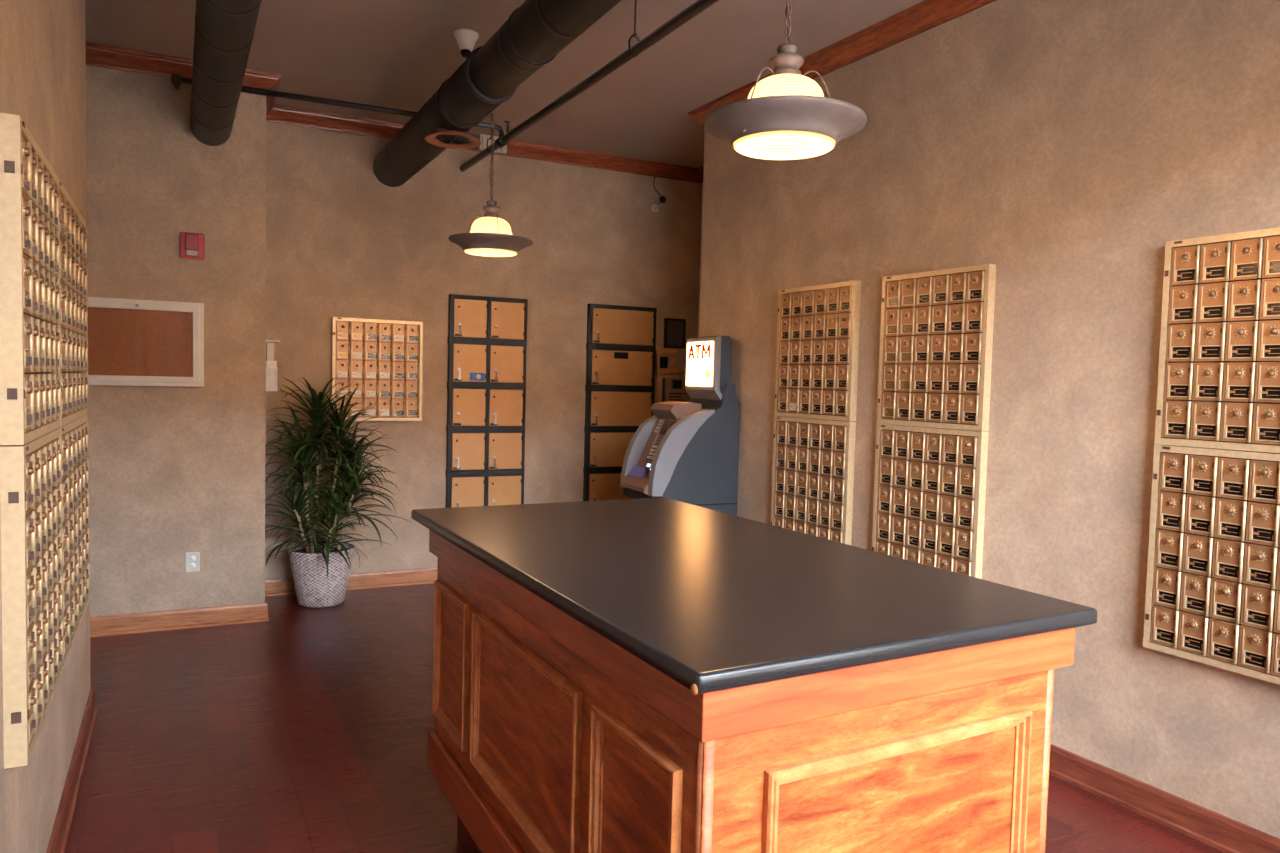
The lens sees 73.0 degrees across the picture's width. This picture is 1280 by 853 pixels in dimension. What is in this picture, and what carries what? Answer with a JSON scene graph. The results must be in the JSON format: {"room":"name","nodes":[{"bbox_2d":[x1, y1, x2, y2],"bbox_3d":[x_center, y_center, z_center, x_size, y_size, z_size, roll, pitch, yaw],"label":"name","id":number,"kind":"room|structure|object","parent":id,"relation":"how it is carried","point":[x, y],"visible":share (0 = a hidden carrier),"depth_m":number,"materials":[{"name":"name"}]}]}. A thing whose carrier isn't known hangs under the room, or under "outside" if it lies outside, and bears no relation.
{"room":"mail room","nodes":[
{"label":"mail room","id":0,"kind":"room"},
{"bbox_2d":[0,0,90,852],"bbox_3d":[-1.233,-0.224,1.447,0.140,3.235,5.012,0,3,-28],"label":"wall","id":1,"kind":"structure","parent":0,"point":[43,42],"depth_m":2.53,"materials":[{"name":"paint"}]},
{"bbox_2d":[0,113,60,444],"bbox_3d":[-1.491,-0.328,2.130,0.050,0.699,0.670,0,3,-28],"label":"mailboxes","id":2,"kind":"object","parent":1,"relation":"attached to","point":[30,334],"visible":1,"depth_m":1.93,"materials":[{"name":"gold metal"}]},
{"bbox_2d":[0,428,63,768],"bbox_3d":[-1.509,0.375,2.167,0.050,0.703,0.670,0,3,-28],"label":"panel","id":3,"kind":"object","parent":1,"relation":"attached to","point":[31,472],"visible":1,"depth_m":1.95,"materials":[{"name":"gold metal"}]},
{"bbox_2d":[46,688,97,852],"bbox_3d":[-1.204,1.335,1.574,0.024,0.110,5.030,0,3,-28],"label":"baseboard","id":4,"kind":"structure","parent":1,"relation":"attached to","point":[58,838],"depth_m":2.99,"materials":[{"name":"brown wood"}]},
{"bbox_2d":[58,178,87,426],"bbox_3d":[-1.850,-0.372,2.799,0.050,0.699,0.832,0,3,-28],"label":"panel","id":5,"kind":"object","parent":1,"relation":"attached to","point":[73,325],"visible":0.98,"depth_m":2.76,"materials":[{"name":"gold metal"}]},
{"bbox_2d":[60,415,89,669],"bbox_3d":[-1.867,0.331,2.835,0.050,0.703,0.832,0,3,-28],"label":"panel","id":6,"kind":"object","parent":1,"relation":"attached to","point":[74,435],"visible":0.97,"depth_m":2.81,"materials":[{"name":"gold metal"}]},
{"bbox_2d":[86,65,265,616],"bbox_3d":[-3.298,-0.459,4.976,2.070,3.235,0.626,0,3,-26],"label":"wall","id":7,"kind":"structure","parent":0,"point":[174,472],"depth_m":4.95,"materials":[{"name":"paint"}]},
{"bbox_2d":[88,297,203,386],"bbox_3d":[-2.892,-0.468,4.799,0.842,0.482,0.047,0,3,-26],"label":"bulletin board","id":8,"kind":"object","parent":7,"relation":"attached to","point":[132,342],"visible":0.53,"depth_m":4.86,"materials":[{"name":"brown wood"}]},
{"bbox_2d":[90,602,268,636],"bbox_3d":[-3.183,1.119,4.771,2.094,0.110,0.024,0,3,-26],"label":"baseboard","id":9,"kind":"structure","parent":7,"relation":"attached to","point":[107,625],"depth_m":5.01,"materials":[{"name":"brown wood"}]},
{"bbox_2d":[86,42,280,89],"bbox_3d":[-3.069,-2.003,4.597,2.146,0.099,0.076,0,3,-26],"label":"trim","id":10,"kind":"structure","parent":7,"relation":"attached to","point":[98,55],"depth_m":4.77,"materials":[{"name":"red wood"}]},
{"bbox_2d":[180,232,203,259],"bbox_3d":[-2.553,-1.031,4.927,0.124,0.146,0.052,0,3,-26],"label":"fire alarm","id":11,"kind":"object","parent":7,"relation":"attached to","point":[191,244],"visible":1,"depth_m":4.91,"materials":[{"name":"red plastic"}]},
{"bbox_2d":[185,552,199,571],"bbox_3d":[-2.608,0.790,5.040,0.074,0.116,0.011,0,3,-26],"label":"wall outlet","id":12,"kind":"object","parent":7,"relation":"attached to","point":[192,559],"visible":1,"depth_m":5.04,"materials":[{"name":"beige plastic"}]},
{"bbox_2d":[189,563,195,568],"bbox_3d":[-2.607,0.812,5.039,0.034,0.034,0.004,0,3,-26],"label":"socket","id":13,"kind":"object","parent":12,"relation":"attached to","point":[191,565],"depth_m":5.04,"materials":[{"name":"white plastic"}]},
{"bbox_2d":[190,0,261,145],"bbox_3d":[-0.976,-1.536,2.185,0.216,0.216,6.360,0,3,-28],"label":"duct","id":14,"kind":"object","parent":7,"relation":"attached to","point":[224,29],"visible":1,"depth_m":3.67,"materials":[{"name":"black metal"}]},
{"bbox_2d":[266,78,280,114],"bbox_3d":[-2.278,-2.022,5.334,0.076,0.099,0.702,0,3,-26],"label":"trim","id":15,"kind":"structure","parent":7,"relation":"attached to","point":[270,100],"depth_m":5.33,"materials":[{"name":"red wood"}]},
{"bbox_2d":[287,542,354,607],"bbox_3d":[-2.083,0.971,5.657,0.420,0.366,0.420,0,3,-26],"label":"basket","id":16,"kind":"object","parent":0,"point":[313,588],"depth_m":5.52,"materials":[{"name":"wicker"}]},
{"bbox_2d":[265,122,700,579],"bbox_3d":[-1.983,-0.482,6.054,5.780,3.235,0.150,0,3,-26],"label":"wall","id":17,"kind":"structure","parent":0,"point":[342,242],"depth_m":6.22,"materials":[{"name":"paint"}]},
{"bbox_2d":[265,340,279,391],"bbox_3d":[-2.281,-0.373,5.351,0.085,0.315,0.240,0,3,-26],"label":"dispenser","id":18,"kind":"object","parent":17,"relation":"attached to","point":[271,365],"visible":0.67,"depth_m":5.25,"materials":[{"name":"white plastic"}]},
{"bbox_2d":[265,567,436,595],"bbox_3d":[-1.055,1.083,6.513,3.310,0.110,0.024,0,3,-26],"label":"baseboard","id":19,"kind":"structure","parent":17,"relation":"attached to","point":[282,586],"depth_m":6.11,"materials":[{"name":"brown wood"}]},
{"bbox_2d":[331,317,422,420],"bbox_3d":[-1.827,-0.392,6.025,0.610,0.703,0.050,0,3,-26],"label":"panel","id":20,"kind":"object","parent":17,"relation":"attached to","point":[384,358],"visible":0.97,"depth_m":6.02,"materials":[{"name":"gold metal"}]},
{"bbox_2d":[266,104,700,183],"bbox_3d":[-0.965,-2.040,6.328,3.310,0.099,0.076,0,3,-26],"label":"trim","id":21,"kind":"structure","parent":17,"relation":"attached to","point":[282,114],"depth_m":6.38,"materials":[{"name":"red wood"}]},
{"bbox_2d":[446,294,527,507],"bbox_3d":[-1.129,-0.144,6.378,0.583,1.613,0.060,0,3,-26],"label":"locker","id":22,"kind":"object","parent":17,"relation":"attached to","point":[487,341],"visible":0.93,"depth_m":6.36,"materials":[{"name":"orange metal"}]},
{"bbox_2d":[478,134,506,154],"bbox_3d":[-1.058,-2.027,6.211,0.200,0.111,0.048,0,3,-26],"label":"junction box","id":23,"kind":"object","parent":17,"relation":"attached to","point":[483,138],"visible":0.6,"depth_m":6.18,"materials":[{"name":"beige plastic"}]},
{"bbox_2d":[373,0,620,186],"bbox_3d":[-0.081,-1.580,2.976,0.304,0.291,6.981,0,3,-29],"label":"duct","id":24,"kind":"object","parent":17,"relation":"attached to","point":[534,33],"visible":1,"depth_m":4.00,"materials":[{"name":"black metal"}]},
{"bbox_2d":[424,128,480,148],"bbox_3d":[-1.017,-1.580,4.700,0.304,0.064,0.304,0,3,-26],"label":"diffuser","id":25,"kind":"object","parent":24,"relation":"attached to","point":[452,138],"depth_m":4.69,"materials":[{"name":"brown metal"}]},
{"bbox_2d":[583,304,656,500],"bbox_3d":[-0.158,-0.145,6.855,0.583,1.613,0.060,0,3,-26],"label":"locker","id":26,"kind":"object","parent":17,"relation":"attached to","point":[621,340],"visible":0.84,"depth_m":6.81,"materials":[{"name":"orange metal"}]},
{"bbox_2d":[651,176,666,212],"bbox_3d":[0.171,-1.850,6.865,0.111,0.290,0.136,0,3,-26],"label":"security camera","id":27,"kind":"object","parent":17,"relation":"attached to","point":[662,199],"visible":1,"depth_m":6.89,"materials":[{"name":"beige plastic"}]},
{"bbox_2d":[662,378,664,401],"bbox_3d":[0.176,0.314,7.067,0.021,1.420,0.022,0,3,-26],"label":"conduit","id":28,"kind":"object","parent":17,"relation":"attached to","point":[663,381],"visible":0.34,"depth_m":7.03,"materials":[{"name":"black metal"}]},
{"bbox_2d":[655,349,685,374],"bbox_3d":[0.281,-0.531,7.058,0.358,0.223,0.034,0,3,-26],"label":"notice board","id":29,"kind":"object","parent":17,"relation":"attached to","point":[667,361],"visible":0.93,"depth_m":7.03,"materials":[{"name":"brown wood"}]},
{"bbox_2d":[664,318,685,348],"bbox_3d":[0.284,-0.759,7.052,0.190,0.240,0.023,0,3,-26],"label":"framed notice","id":30,"kind":"object","parent":17,"relation":"attached to","point":[674,329],"visible":1,"depth_m":7.05,"materials":[{"name":"black metal"}]},
{"bbox_2d":[665,377,688,401],"bbox_3d":[0.308,-0.240,7.104,0.220,0.320,0.011,0,3,-26],"label":"paper notice","id":31,"kind":"object","parent":17,"relation":"attached to","point":[675,387],"visible":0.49,"depth_m":7.09,"materials":[{"name":"brown paper"}]},
{"bbox_2d":[669,380,685,400],"bbox_3d":[0.310,-0.245,7.100,0.160,0.270,0.002,0,3,-26],"label":"print","id":32,"kind":"object","parent":31,"relation":"attached to","point":[677,392],"depth_m":7.09,"materials":[{"name":"brown"}]},
{"bbox_2d":[85,0,923,167],"bbox_3d":[-0.380,-1.944,2.813,6.200,0.100,7.300,0,3,-26],"label":"ceiling","id":33,"kind":"structure","parent":0,"point":[395,54],"depth_m":4.60,"materials":[{"name":"paint"}]},
{"bbox_2d":[171,0,718,171],"bbox_3d":[-0.407,-1.758,2.731,1.878,0.267,7.016,0,3,-29],"label":"pipe","id":34,"kind":"object","parent":33,"relation":"hanging from","point":[699,6],"visible":0.95,"depth_m":4.72,"materials":[{"name":"black metal"}]},
{"bbox_2d":[454,29,478,57],"bbox_3d":[-0.881,-1.929,4.376,0.124,0.115,0.124,0,3,-26],"label":"ceiling speaker","id":35,"kind":"object","parent":33,"relation":"attached to","point":[466,39],"visible":0.94,"depth_m":4.34,"materials":[{"name":"white plastic"}]},
{"bbox_2d":[448,110,532,256],"bbox_3d":[-0.787,-1.463,4.615,0.448,1.067,0.448,-1,4,-36],"label":"pendant lamp","id":36,"kind":"object","parent":33,"relation":"hanging from","point":[490,235],"visible":0.88,"depth_m":4.55,"materials":[{"name":"grey metal"}]},
{"bbox_2d":[704,0,866,159],"bbox_3d":[0.416,-1.315,2.391,0.448,1.071,0.448,4,4,44],"label":"pendant lamp","id":37,"kind":"object","parent":33,"relation":"hanging from","point":[786,115],"visible":1,"depth_m":2.32,"materials":[{"name":"grey metal"}]},
{"bbox_2d":[65,583,1224,852],"bbox_3d":[-0.464,1.386,2.986,6.200,0.100,7.300,0,3,-26],"label":"floor","id":38,"kind":"structure","parent":0,"point":[301,729],"depth_m":3.48,"materials":[{"name":"brown wood"}]},
{"bbox_2d":[265,376,413,607],"bbox_3d":[-1.933,0.421,5.600,0.914,1.478,0.794,0,3,-26],"label":"potted plant","id":39,"kind":"object","parent":38,"relation":"on","point":[321,569],"visible":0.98,"depth_m":5.53,"materials":[{"name":"green plant"}]},
{"bbox_2d":[620,336,739,515],"bbox_3d":[0.226,0.341,5.273,0.613,1.785,0.434,0,3,-26],"label":"machine","id":40,"kind":"object","parent":38,"relation":"on","point":[687,452],"visible":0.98,"depth_m":5.16,"materials":[{"name":"blue plastic"}]},
{"bbox_2d":[620,475,648,494],"bbox_3d":[0.000,0.343,5.161,0.108,0.090,0.324,0,3,-26],"label":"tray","id":41,"kind":"object","parent":40,"relation":"on","point":[631,484],"depth_m":5.14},
{"bbox_2d":[650,401,700,418],"bbox_3d":[0.214,-0.102,5.266,0.210,0.099,0.270,0,3,-26],"label":"hood","id":42,"kind":"object","parent":40,"relation":"attached to","point":[669,409],"depth_m":5.17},
{"bbox_2d":[411,497,1096,852],"bbox_3d":[0.079,0.854,2.373,0.993,1.053,1.803,0,3,-29],"label":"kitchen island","id":43,"kind":"object","parent":38,"relation":"on","point":[643,675],"visible":1,"depth_m":1.73,"materials":[{"name":"brown wood"}]},
{"bbox_2d":[411,497,1096,693],"bbox_3d":[0.093,0.345,2.349,0.988,0.035,1.798,0,3,-29],"label":"island countertop","id":44,"kind":"structure","parent":43,"relation":"on","point":[709,599],"depth_m":1.88,"materials":[{"name":"stone"}]},
{"bbox_2d":[697,183,702,336],"bbox_3d":[0.856,-0.439,6.603,0.200,3.235,1.370,0,3,-26],"label":"wall","id":45,"kind":"structure","parent":0,"point":[702,183],"depth_m":7.12,"materials":[{"name":"paint"}]},
{"bbox_2d":[698,166,703,183],"bbox_3d":[0.771,-2.003,6.461,0.076,0.099,1.370,0,3,-26],"label":"trim","id":46,"kind":"structure","parent":45,"relation":"attached to","point":[700,169],"depth_m":7.00,"materials":[{"name":"red wood"}]},
{"bbox_2d":[699,0,1279,838],"bbox_3d":[2.028,-0.240,3.342,0.972,3.235,5.530,0,3,-26],"label":"wall","id":47,"kind":"structure","parent":0,"point":[1061,146],"depth_m":3.36,"materials":[{"name":"paint"}]},
{"bbox_2d":[771,416,855,544],"bbox_3d":[0.908,0.318,4.625,0.050,0.717,0.606,0,3,-30],"label":"panel","id":48,"kind":"object","parent":47,"relation":"attached to","point":[814,459],"visible":0.93,"depth_m":4.57,"materials":[{"name":"gold metal"}]},
{"bbox_2d":[774,281,860,420],"bbox_3d":[0.926,-0.393,4.588,0.050,0.701,0.606,0,3,-30],"label":"panel","id":49,"kind":"object","parent":47,"relation":"attached to","point":[818,326],"visible":1,"depth_m":4.54,"materials":[{"name":"gold metal"}]},
{"bbox_2d":[688,0,995,126],"bbox_3d":[1.731,-1.806,3.138,0.076,0.099,5.621,0,3,-30],"label":"trim","id":50,"kind":"structure","parent":47,"relation":"attached to","point":[925,15],"depth_m":4.18,"materials":[{"name":"red wood"}]},
{"bbox_2d":[872,424,987,578],"bbox_3d":[1.298,0.363,3.940,0.050,0.717,0.609,0,3,-30],"label":"panel","id":51,"kind":"object","parent":47,"relation":"attached to","point":[930,483],"visible":0.93,"depth_m":3.89,"materials":[{"name":"gold metal"}]},
{"bbox_2d":[877,264,995,430],"bbox_3d":[1.316,-0.348,3.904,0.050,0.701,0.609,0,3,-30],"label":"panel","id":52,"kind":"object","parent":47,"relation":"attached to","point":[936,332],"visible":1,"depth_m":3.85,"materials":[{"name":"gold metal"}]},
{"bbox_2d":[1049,744,1279,852],"bbox_3d":[1.689,1.320,3.288,0.024,0.110,5.566,0,3,-30],"label":"baseboard","id":53,"kind":"structure","parent":47,"relation":"attached to","point":[1225,834],"depth_m":3.03,"materials":[{"name":"brown wood"}]},
{"bbox_2d":[1143,445,1279,684],"bbox_3d":[1.954,0.439,2.789,0.050,0.717,0.611,0,3,-30],"label":"mailboxes","id":54,"kind":"object","parent":47,"relation":"attached to","point":[1213,583],"visible":1,"depth_m":2.85,"materials":[{"name":"gold metal"}]},
{"bbox_2d":[1154,227,1279,452],"bbox_3d":[1.972,-0.272,2.752,0.050,0.701,0.611,0,3,-30],"label":"mailboxes","id":55,"kind":"object","parent":47,"relation":"attached to","point":[1218,387],"visible":1,"depth_m":2.84,"materials":[{"name":"gold metal"}]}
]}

